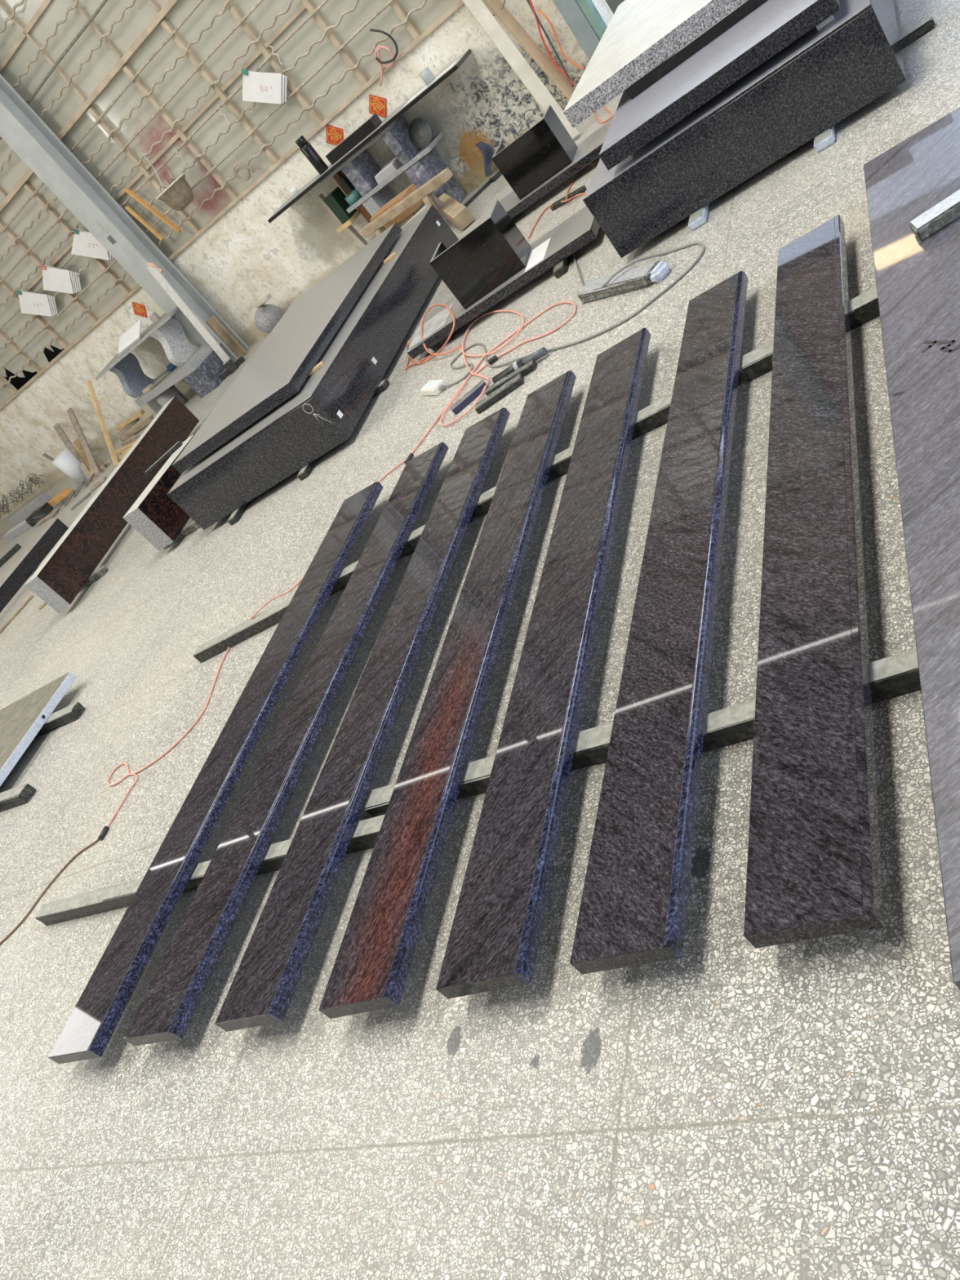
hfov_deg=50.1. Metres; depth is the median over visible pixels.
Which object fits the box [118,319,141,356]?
paper stack
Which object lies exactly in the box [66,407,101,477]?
leaning stick
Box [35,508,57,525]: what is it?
wood offcut
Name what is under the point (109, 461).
timber offcut
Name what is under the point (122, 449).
timber offcut
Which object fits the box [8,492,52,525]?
bar
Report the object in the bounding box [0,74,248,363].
steel column
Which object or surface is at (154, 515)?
granite slab
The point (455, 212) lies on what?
block
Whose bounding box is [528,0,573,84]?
hanging cable
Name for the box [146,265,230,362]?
strip
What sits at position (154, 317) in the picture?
carton
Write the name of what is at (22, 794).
bar
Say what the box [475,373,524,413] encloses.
bar
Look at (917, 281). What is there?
stone slab
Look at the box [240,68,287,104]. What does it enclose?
sheaf
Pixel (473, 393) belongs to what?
bar
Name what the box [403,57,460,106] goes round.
paper sheet
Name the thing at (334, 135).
poster
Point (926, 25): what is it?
bar
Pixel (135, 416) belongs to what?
timber offcut
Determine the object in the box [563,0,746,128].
granite slab
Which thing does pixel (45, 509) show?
bar
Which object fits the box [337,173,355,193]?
box
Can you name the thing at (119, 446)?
timber offcut
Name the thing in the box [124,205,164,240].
wood strip
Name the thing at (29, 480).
scrap
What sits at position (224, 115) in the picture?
tie
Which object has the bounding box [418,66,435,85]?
tin can
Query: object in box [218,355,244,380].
bar
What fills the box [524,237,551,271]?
paper sheet
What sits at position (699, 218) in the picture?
bar
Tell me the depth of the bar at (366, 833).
3.46 m
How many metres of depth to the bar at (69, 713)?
5.54 m
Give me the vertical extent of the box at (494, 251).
0.320 m
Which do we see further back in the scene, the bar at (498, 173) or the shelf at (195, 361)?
the shelf at (195, 361)
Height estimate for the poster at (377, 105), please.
0.220 m
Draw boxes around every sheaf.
[16,289,57,316]
[40,264,80,293]
[71,228,113,260]
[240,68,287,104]
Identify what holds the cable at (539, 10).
hanging from the wall at (242, 258)
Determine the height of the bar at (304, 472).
0.039 m
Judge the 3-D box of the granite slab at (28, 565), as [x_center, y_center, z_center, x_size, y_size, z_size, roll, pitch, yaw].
[-4.431,-0.153,9.119,0.045,0.140,2.930,-24,33,33]
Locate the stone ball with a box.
[253,303,282,333]
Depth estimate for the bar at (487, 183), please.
8.57 m
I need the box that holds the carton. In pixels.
[148,311,160,324]
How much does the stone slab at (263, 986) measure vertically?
0.041 m
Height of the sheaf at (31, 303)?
0.465 m
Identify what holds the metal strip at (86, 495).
on the floor
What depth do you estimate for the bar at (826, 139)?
4.20 m
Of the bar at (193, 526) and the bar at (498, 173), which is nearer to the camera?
the bar at (193, 526)
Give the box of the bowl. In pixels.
[155,172,193,210]
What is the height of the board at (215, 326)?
0.500 m
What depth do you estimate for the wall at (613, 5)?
10.23 m
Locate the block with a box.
[436,192,475,230]
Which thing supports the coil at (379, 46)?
hanging from the window at (118, 82)
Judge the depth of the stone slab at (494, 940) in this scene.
2.52 m
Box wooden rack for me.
[315,169,371,248]
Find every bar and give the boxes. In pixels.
[0,783,35,811]
[2,518,31,542]
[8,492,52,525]
[25,502,53,526]
[35,702,85,737]
[35,814,385,925]
[79,565,108,591]
[145,440,182,475]
[163,520,200,549]
[193,511,475,662]
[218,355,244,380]
[227,500,251,524]
[297,457,319,480]
[364,722,613,817]
[371,378,389,398]
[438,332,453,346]
[449,380,488,414]
[462,179,491,207]
[473,370,742,517]
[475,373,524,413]
[484,360,537,395]
[489,169,502,182]
[550,185,586,210]
[552,255,570,278]
[577,260,670,302]
[688,203,709,231]
[702,648,920,751]
[742,286,879,380]
[813,125,835,152]
[899,17,935,49]
[908,189,959,239]
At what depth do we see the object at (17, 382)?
14.50 m
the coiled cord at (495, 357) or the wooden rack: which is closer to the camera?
the coiled cord at (495, 357)
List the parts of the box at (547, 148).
panel, panel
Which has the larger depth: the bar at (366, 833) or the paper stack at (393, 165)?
the paper stack at (393, 165)
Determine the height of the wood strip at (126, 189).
0.613 m
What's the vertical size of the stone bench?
0.885 m
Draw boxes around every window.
[0,0,463,261]
[0,136,141,409]
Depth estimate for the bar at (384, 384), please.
6.11 m
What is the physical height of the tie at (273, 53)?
0.180 m
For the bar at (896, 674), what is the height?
0.056 m
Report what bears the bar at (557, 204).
on the floor
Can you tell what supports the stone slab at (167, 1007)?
on the bar at (366, 833)
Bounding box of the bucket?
[42,448,87,485]
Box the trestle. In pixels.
[360,167,453,238]
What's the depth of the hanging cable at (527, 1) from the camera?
7.73 m
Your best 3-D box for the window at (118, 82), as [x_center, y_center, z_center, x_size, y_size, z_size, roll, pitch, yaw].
[-2.368,-5.516,8.377,5.308,3.100,0.155,-16,37,42]
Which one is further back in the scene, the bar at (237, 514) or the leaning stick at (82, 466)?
the leaning stick at (82, 466)
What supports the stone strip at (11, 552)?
on the floor
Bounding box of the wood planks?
[369,183,422,228]
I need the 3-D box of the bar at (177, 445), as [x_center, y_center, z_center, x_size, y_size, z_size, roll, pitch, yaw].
[-2.211,-1.269,7.175,0.340,0.030,0.050,-41,27,4]
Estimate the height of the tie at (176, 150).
0.180 m
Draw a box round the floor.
[0,0,959,1279]
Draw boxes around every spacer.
[309,360,323,375]
[383,251,395,264]
[617,154,633,167]
[815,14,834,31]
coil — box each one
[232,162,254,181]
[373,44,394,86]
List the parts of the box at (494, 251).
panel, panel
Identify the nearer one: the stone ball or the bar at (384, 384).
the bar at (384, 384)
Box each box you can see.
[323,186,356,223]
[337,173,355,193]
[429,199,531,309]
[491,105,577,199]
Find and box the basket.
[144,155,193,210]
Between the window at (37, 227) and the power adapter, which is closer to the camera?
the power adapter
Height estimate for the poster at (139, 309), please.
0.224 m
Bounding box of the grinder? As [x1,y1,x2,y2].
[492,346,547,383]
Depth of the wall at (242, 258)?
9.95 m
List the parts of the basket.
hanger rod, hanger rod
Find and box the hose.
[369,28,398,63]
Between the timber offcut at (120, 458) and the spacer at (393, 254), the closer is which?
the spacer at (393, 254)
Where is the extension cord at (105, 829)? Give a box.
[0,459,404,944]
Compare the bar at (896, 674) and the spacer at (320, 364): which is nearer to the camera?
the bar at (896, 674)
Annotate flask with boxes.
[295,135,328,174]
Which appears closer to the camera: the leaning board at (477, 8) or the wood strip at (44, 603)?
the leaning board at (477, 8)
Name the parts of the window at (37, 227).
pane, pane, pane, sash rail, pane, pane, sash rail, pane, sill, pane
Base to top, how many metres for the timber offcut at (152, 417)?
0.074 m
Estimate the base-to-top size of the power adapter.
0.043 m
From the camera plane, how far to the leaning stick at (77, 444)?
12.77 m
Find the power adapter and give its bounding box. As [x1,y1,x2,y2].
[421,379,446,395]
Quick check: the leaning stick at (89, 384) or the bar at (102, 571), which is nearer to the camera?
the bar at (102, 571)
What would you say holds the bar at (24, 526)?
on the floor
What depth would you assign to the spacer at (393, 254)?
6.96 m
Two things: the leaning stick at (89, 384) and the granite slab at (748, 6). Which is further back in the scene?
the leaning stick at (89, 384)
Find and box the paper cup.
[288,185,298,195]
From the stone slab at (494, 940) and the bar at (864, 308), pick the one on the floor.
the bar at (864, 308)
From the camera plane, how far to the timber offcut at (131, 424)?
11.95 m
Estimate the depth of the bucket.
12.24 m
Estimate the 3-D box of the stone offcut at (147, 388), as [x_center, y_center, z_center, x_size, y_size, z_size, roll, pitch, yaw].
[-3.658,-2.766,11.301,0.140,0.035,0.070,-14,38,43]
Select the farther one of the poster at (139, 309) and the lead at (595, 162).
the poster at (139, 309)
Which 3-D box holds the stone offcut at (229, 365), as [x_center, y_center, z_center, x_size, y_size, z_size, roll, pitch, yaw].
[-2.587,-2.843,10.653,0.100,0.120,0.120,-44,27,-1]
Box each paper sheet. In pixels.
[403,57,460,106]
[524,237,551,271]
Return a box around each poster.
[131,302,146,317]
[325,124,342,145]
[368,94,386,117]
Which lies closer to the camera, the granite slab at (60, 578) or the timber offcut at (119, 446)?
the granite slab at (60, 578)
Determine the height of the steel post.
3.600 m
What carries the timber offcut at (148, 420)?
on the timber offcut at (119, 446)
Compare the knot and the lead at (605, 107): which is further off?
the knot
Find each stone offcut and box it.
[142,383,152,393]
[222,358,239,373]
[325,113,382,164]
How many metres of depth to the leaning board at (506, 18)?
7.80 m
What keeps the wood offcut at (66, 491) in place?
on the floor
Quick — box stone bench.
[267,48,471,223]
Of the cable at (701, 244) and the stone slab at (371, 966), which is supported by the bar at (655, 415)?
the stone slab at (371, 966)
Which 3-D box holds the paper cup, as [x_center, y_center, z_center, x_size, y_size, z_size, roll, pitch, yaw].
[-1.688,-4.082,9.339,0.076,0.062,0.076,-23,33,34]
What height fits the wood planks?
0.400 m
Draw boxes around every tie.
[173,148,187,165]
[216,106,231,124]
[268,45,284,64]
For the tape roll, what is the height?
0.075 m
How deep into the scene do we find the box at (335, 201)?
9.26 m
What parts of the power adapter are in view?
label plate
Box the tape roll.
[344,188,361,205]
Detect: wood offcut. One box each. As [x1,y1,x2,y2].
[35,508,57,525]
[48,487,71,506]
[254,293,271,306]
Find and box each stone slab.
[48,481,382,1063]
[123,442,448,1045]
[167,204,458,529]
[214,407,510,1031]
[319,370,576,1018]
[407,205,599,359]
[435,328,650,999]
[569,271,747,973]
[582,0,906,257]
[743,214,884,948]
[863,106,959,990]
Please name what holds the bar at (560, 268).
on the floor
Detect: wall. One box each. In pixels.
[0,0,613,520]
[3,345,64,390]
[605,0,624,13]
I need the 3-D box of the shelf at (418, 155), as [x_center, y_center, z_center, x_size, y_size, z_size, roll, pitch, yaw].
[-0.748,-4.037,8.888,1.070,0.038,0.300,-16,37,42]
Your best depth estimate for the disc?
8.53 m
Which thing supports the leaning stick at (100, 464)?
on the floor
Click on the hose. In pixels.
(371, 29)
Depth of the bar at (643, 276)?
4.53 m
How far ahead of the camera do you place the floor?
2.37 m
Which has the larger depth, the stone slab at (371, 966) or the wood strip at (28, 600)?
the wood strip at (28, 600)
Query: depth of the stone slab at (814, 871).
2.07 m
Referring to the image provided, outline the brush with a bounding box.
[150,362,177,390]
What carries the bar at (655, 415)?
on the floor
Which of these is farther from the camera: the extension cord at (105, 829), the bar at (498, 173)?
the bar at (498, 173)
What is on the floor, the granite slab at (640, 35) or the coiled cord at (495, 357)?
the coiled cord at (495, 357)
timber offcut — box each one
[102,452,122,466]
[114,441,135,454]
[115,408,145,431]
[115,444,128,449]
[117,447,130,462]
[118,417,139,435]
[119,417,151,441]
[120,429,145,445]
[133,415,154,435]
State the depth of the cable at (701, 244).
4.55 m
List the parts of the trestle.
leg, leg, leg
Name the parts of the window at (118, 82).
pane, pane, sash rail, sash rail, pane, sash rail, pane, pane, sash rail, sash rail, pane, sill, pane, pane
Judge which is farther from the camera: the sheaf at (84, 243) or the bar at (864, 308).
the sheaf at (84, 243)
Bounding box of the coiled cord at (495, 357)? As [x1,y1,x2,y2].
[404,301,576,464]
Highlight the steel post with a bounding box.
[552,0,607,60]
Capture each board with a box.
[205,315,247,357]
[462,0,579,139]
[482,0,574,100]
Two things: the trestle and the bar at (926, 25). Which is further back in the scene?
the trestle
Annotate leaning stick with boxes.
[53,422,93,482]
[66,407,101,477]
[72,439,97,479]
[85,380,118,466]
[93,454,106,471]
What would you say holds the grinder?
on the floor
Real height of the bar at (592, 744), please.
0.056 m
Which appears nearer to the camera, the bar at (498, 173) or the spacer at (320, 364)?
the spacer at (320, 364)
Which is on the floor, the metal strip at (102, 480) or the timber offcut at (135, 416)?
the metal strip at (102, 480)
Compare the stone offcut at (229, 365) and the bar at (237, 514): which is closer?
the bar at (237, 514)
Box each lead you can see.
[527,158,599,239]
[594,106,613,123]
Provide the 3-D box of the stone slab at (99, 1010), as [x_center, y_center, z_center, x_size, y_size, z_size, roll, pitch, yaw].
[-0.835,0.248,3.796,0.220,0.041,2.677,-23,33,34]
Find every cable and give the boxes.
[443,241,705,386]
[526,0,573,87]
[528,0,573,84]
[537,8,583,70]
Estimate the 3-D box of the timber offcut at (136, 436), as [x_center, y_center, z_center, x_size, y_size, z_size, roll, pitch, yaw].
[-3.865,-2.275,11.530,0.941,0.045,0.060,0,49,55]
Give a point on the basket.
(178, 195)
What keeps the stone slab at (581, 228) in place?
on the floor
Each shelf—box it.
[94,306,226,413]
[134,336,220,407]
[346,131,444,213]
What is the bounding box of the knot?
[146,262,163,273]
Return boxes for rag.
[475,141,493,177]
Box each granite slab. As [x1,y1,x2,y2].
[0,518,68,613]
[0,671,76,786]
[25,395,199,613]
[123,434,194,551]
[172,222,402,473]
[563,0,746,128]
[598,0,839,170]
[626,0,768,99]
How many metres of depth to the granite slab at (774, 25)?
4.34 m
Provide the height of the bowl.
0.228 m
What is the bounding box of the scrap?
[0,473,48,518]
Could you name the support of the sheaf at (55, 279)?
on the window at (37, 227)
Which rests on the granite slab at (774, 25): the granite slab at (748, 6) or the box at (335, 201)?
the granite slab at (748, 6)
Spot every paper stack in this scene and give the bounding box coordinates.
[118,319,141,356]
[374,156,401,184]
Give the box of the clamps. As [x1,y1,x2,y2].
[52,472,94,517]
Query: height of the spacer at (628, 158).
0.037 m
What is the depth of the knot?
10.38 m
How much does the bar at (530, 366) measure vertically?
0.032 m
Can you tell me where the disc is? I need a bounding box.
[408,117,431,148]
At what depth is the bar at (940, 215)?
2.90 m
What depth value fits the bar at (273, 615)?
4.54 m
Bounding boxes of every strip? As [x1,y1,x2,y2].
[0,543,21,567]
[0,595,33,633]
[38,601,46,608]
[70,492,90,510]
[89,475,106,491]
[124,186,181,232]
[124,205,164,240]
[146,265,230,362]
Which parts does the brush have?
rod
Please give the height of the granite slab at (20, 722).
0.050 m

